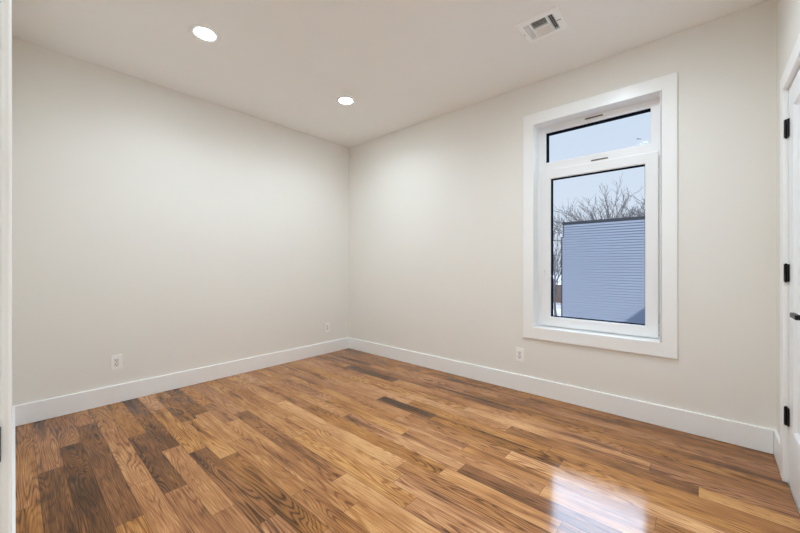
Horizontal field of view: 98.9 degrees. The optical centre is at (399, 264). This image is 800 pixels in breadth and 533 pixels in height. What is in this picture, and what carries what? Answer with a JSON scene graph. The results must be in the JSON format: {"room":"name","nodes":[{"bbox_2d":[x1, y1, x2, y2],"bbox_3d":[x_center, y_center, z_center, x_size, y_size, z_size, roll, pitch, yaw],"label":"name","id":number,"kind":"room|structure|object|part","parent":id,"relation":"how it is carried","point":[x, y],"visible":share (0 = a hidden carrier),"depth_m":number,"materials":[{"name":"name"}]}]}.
{"room":"empty bedroom","nodes":[
{"label":"empty bedroom","id":0,"kind":"room"},
{"bbox_2d":[12,37,348,405],"bbox_3d":[-2.496,-0.244,2.775,0.200,2.993,5.600,0,0,42],"label":"wall","id":1,"kind":"structure","parent":0,"point":[165,230],"depth_m":3.00,"materials":[{"name":"paint"}]},
{"bbox_2d":[111,354,121,370],"bbox_3d":[-2.326,0.800,2.809,0.009,0.120,0.071,0,0,42],"label":"wall outlet","id":2,"kind":"object","parent":1,"relation":"attached to","point":[116,360],"visible":1,"depth_m":2.81,"materials":[{"name":"white plastic"}]},
{"bbox_2d":[114,358,118,366],"bbox_3d":[-2.324,0.800,2.808,0.004,0.068,0.033,0,0,42],"label":"receptacle","id":3,"kind":"object","parent":2,"relation":"attached to","point":[116,360],"depth_m":2.81,"materials":[{"name":"plastic"}]},
{"bbox_2d":[12,337,349,426],"bbox_3d":[-1.695,1.058,3.515,0.014,0.143,3.029,0,0,42],"label":"baseboard","id":4,"kind":"structure","parent":1,"relation":"attached to","point":[31,412],"depth_m":3.01,"materials":[{"name":"white paint"}]},
{"bbox_2d":[325,322,328,331],"bbox_3d":[-0.931,0.800,4.379,0.009,0.120,0.071,0,0,42],"label":"wall outlet","id":5,"kind":"object","parent":1,"relation":"attached to","point":[326,324],"visible":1,"depth_m":4.38,"materials":[{"name":"white plastic"}]},
{"bbox_2d":[12,0,768,147],"bbox_3d":[-0.951,-1.666,1.403,3.933,0.150,5.200,0,0,42],"label":"ceiling","id":6,"kind":"structure","parent":0,"point":[286,63],"depth_m":2.47,"materials":[{"name":"paint"}]},
{"bbox_2d":[189,24,220,42],"bbox_3d":[-1.341,-1.588,2.354,0.190,0.007,0.190,0,0,42],"label":"recessed light","id":7,"kind":"object","parent":6,"relation":"in","point":[204,33],"visible":1,"depth_m":2.35,"materials":[{"name":"white paint"}]},
{"bbox_2d":[336,96,355,104],"bbox_3d":[-0.523,-1.588,3.315,0.190,0.007,0.190,0,0,42],"label":"recessed light","id":8,"kind":"object","parent":6,"relation":"in","point":[344,100],"visible":1,"depth_m":3.30,"materials":[{"name":"white plastic"}]},
{"bbox_2d":[515,6,567,43],"bbox_3d":[0.946,-1.655,2.283,0.264,0.153,0.252,0,0,42],"label":"ceiling vent","id":9,"kind":"object","parent":6,"relation":"in","point":[545,29],"visible":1,"depth_m":2.28,"materials":[{"name":"white metal"}]},
{"bbox_2d":[15,348,799,532],"bbox_3d":[-0.951,1.192,1.403,3.933,0.120,5.200,0,0,42],"label":"floor","id":10,"kind":"structure","parent":0,"point":[348,440],"depth_m":1.96,"materials":[{"name":"brown wood"}]},
{"bbox_2d":[349,0,776,429],"bbox_3d":[0.842,-0.244,3.421,3.933,2.993,0.200,0,0,42],"label":"wall","id":11,"kind":"structure","parent":0,"point":[436,204],"depth_m":2.66,"materials":[{"name":"paint"}]},
{"bbox_2d":[516,347,523,361],"bbox_3d":[1.075,0.807,3.074,0.071,0.120,0.009,0,0,42],"label":"wall outlet","id":12,"kind":"object","parent":11,"relation":"attached to","point":[519,351],"visible":1,"depth_m":3.07,"materials":[{"name":"white plastic"}]},
{"bbox_2d":[349,338,772,453],"bbox_3d":[0.771,1.058,3.341,3.901,0.143,0.014,0,0,42],"label":"baseboard","id":13,"kind":"structure","parent":11,"relation":"attached to","point":[754,437],"depth_m":2.64,"materials":[{"name":"white paint"}]},
{"bbox_2d":[523,72,676,358],"bbox_3d":[1.560,-0.337,2.763,1.066,1.959,0.206,0,0,42],"label":"window","id":14,"kind":"structure","parent":11,"relation":"in","point":[657,336],"depth_m":2.63,"materials":[{"name":"white paint"}]},
{"bbox_3d":[1.597,-0.339,2.810,0.881,1.763,0.080,0,0,42],"label":"frame","id":15,"kind":"part","parent":14,"relation":"part of","materials":[{"name":"white plastic"}]},
{"bbox_3d":[1.585,-0.148,2.784,0.834,1.361,0.065,0,0,42],"label":"sash","id":16,"kind":"part","parent":14,"relation":"part of","materials":[{"name":"white plastic"}]},
{"bbox_2d":[777,0,799,513],"bbox_3d":[0.564,-0.244,0.056,0.120,2.993,5.600,0,0,42],"label":"wall","id":17,"kind":"structure","parent":0,"point":[788,11],"depth_m":1.97,"materials":[{"name":"paint"}]},
{"bbox_2d":[773,430,779,469],"bbox_3d":[1.234,1.058,0.912,0.014,0.143,3.029,0,0,42],"label":"baseboard","id":18,"kind":"structure","parent":17,"relation":"attached to","point":[776,438],"depth_m":1.96,"materials":[{"name":"white paint"}]},
{"bbox_2d":[780,34,799,508],"bbox_3d":[1.777,0.069,1.474,0.189,2.127,0.932,0,0,42],"label":"door","id":19,"kind":"structure","parent":17,"relation":"in","point":[790,79],"depth_m":1.74,"materials":[{"name":"white paint"}]},
{"bbox_3d":[1.542,0.199,1.296,0.074,0.060,0.124,0,0,42],"label":"lever handle","id":20,"kind":"part","parent":19,"relation":"part of","materials":[{"name":"black metal"}]},
{"bbox_3d":[-1.279,-0.230,1.033,3.933,2.723,0.130,0,0,42],"label":"wall","id":21,"kind":"structure","parent":0,"visible":0},
{"bbox_2d":[0,0,11,532],"bbox_3d":[-0.223,0.066,0.101,0.972,2.132,0.140,0,0,42],"label":"door","id":22,"kind":"structure","parent":21,"relation":"in","point":[5,5],"depth_m":0.41,"materials":[{"name":"white paint"}]},
{"bbox_3d":[-0.496,0.215,0.392,0.002,0.043,0.051,0,0,42],"label":"strike plate","id":23,"kind":"part","parent":22,"relation":"part of","materials":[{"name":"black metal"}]},
{"bbox_2d":[12,406,15,532],"bbox_3d":[-1.615,1.058,1.428,2.874,0.143,0.014,0,0,42],"label":"baseboard","id":24,"kind":"structure","parent":21,"relation":"attached to","point":[13,407],"depth_m":1.58,"materials":[{"name":"white paint"}]},
{"label":"outside","id":25,"kind":"structure","parent":0,"visible":0},
{"bbox_3d":[31.786,4.432,56.257,140.000,0.200,119.700,0,0,42],"label":"ground","id":26,"kind":"structure","parent":25,"visible":0},
{"bbox_2d":[553,276,560,304],"bbox_3d":[17.447,2.782,39.368,5.600,3.100,4.600,0,0,42],"label":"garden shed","id":27,"kind":"object","parent":26,"relation":"on","point":[558,293],"visible":0.04,"depth_m":36.98,"materials":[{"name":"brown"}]},
{"bbox_2d":[553,302,560,315],"bbox_3d":[12.616,3.722,28.851,5.850,1.220,0.060,0,0,42],"label":"picket fence","id":28,"kind":"object","parent":26,"relation":"on","point":[558,306],"visible":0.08,"depth_m":28.35,"materials":[{"name":"white paint"}]},
{"bbox_2d":[553,209,570,286],"bbox_3d":[11.722,-0.131,26.785,6.717,8.961,4.676,0,0,2],"label":"bare sapling","id":29,"kind":"object","parent":26,"relation":"on","point":[557,268],"visible":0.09,"depth_m":26.47,"materials":[{"name":"grey plant"}]},
{"bbox_2d":[553,197,582,315],"bbox_3d":[10.078,-0.138,23.657,4.693,8.958,3.865,0,0,42],"label":"bare sapling","id":30,"kind":"object","parent":26,"relation":"on","point":[557,228],"visible":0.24,"depth_m":23.45,"materials":[{"name":"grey plant"}]},
{"bbox_2d":[553,173,644,242],"bbox_3d":[18.927,-1.866,31.005,11.166,12.413,10.337,0,0,42],"label":"bare tree","id":31,"kind":"object","parent":26,"relation":"on","point":[622,213],"visible":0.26,"depth_m":30.54,"materials":[{"name":"grey plant"}]},
{"bbox_2d":[561,216,644,323],"bbox_3d":[13.201,1.302,14.153,9.612,6.060,9.160,0,0,42],"label":"house","id":32,"kind":"structure","parent":26,"relation":"on","point":[603,260],"depth_m":12.95,"materials":[{"name":"blue"}]},
{"bbox_2d":[618,193,644,216],"bbox_3d":[20.354,-1.090,22.862,9.358,10.864,11.452,0,0,-13],"label":"bare tree","id":33,"kind":"object","parent":26,"relation":"on","point":[626,193],"visible":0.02,"depth_m":24.15,"materials":[{"name":"grey plant"}]}
]}

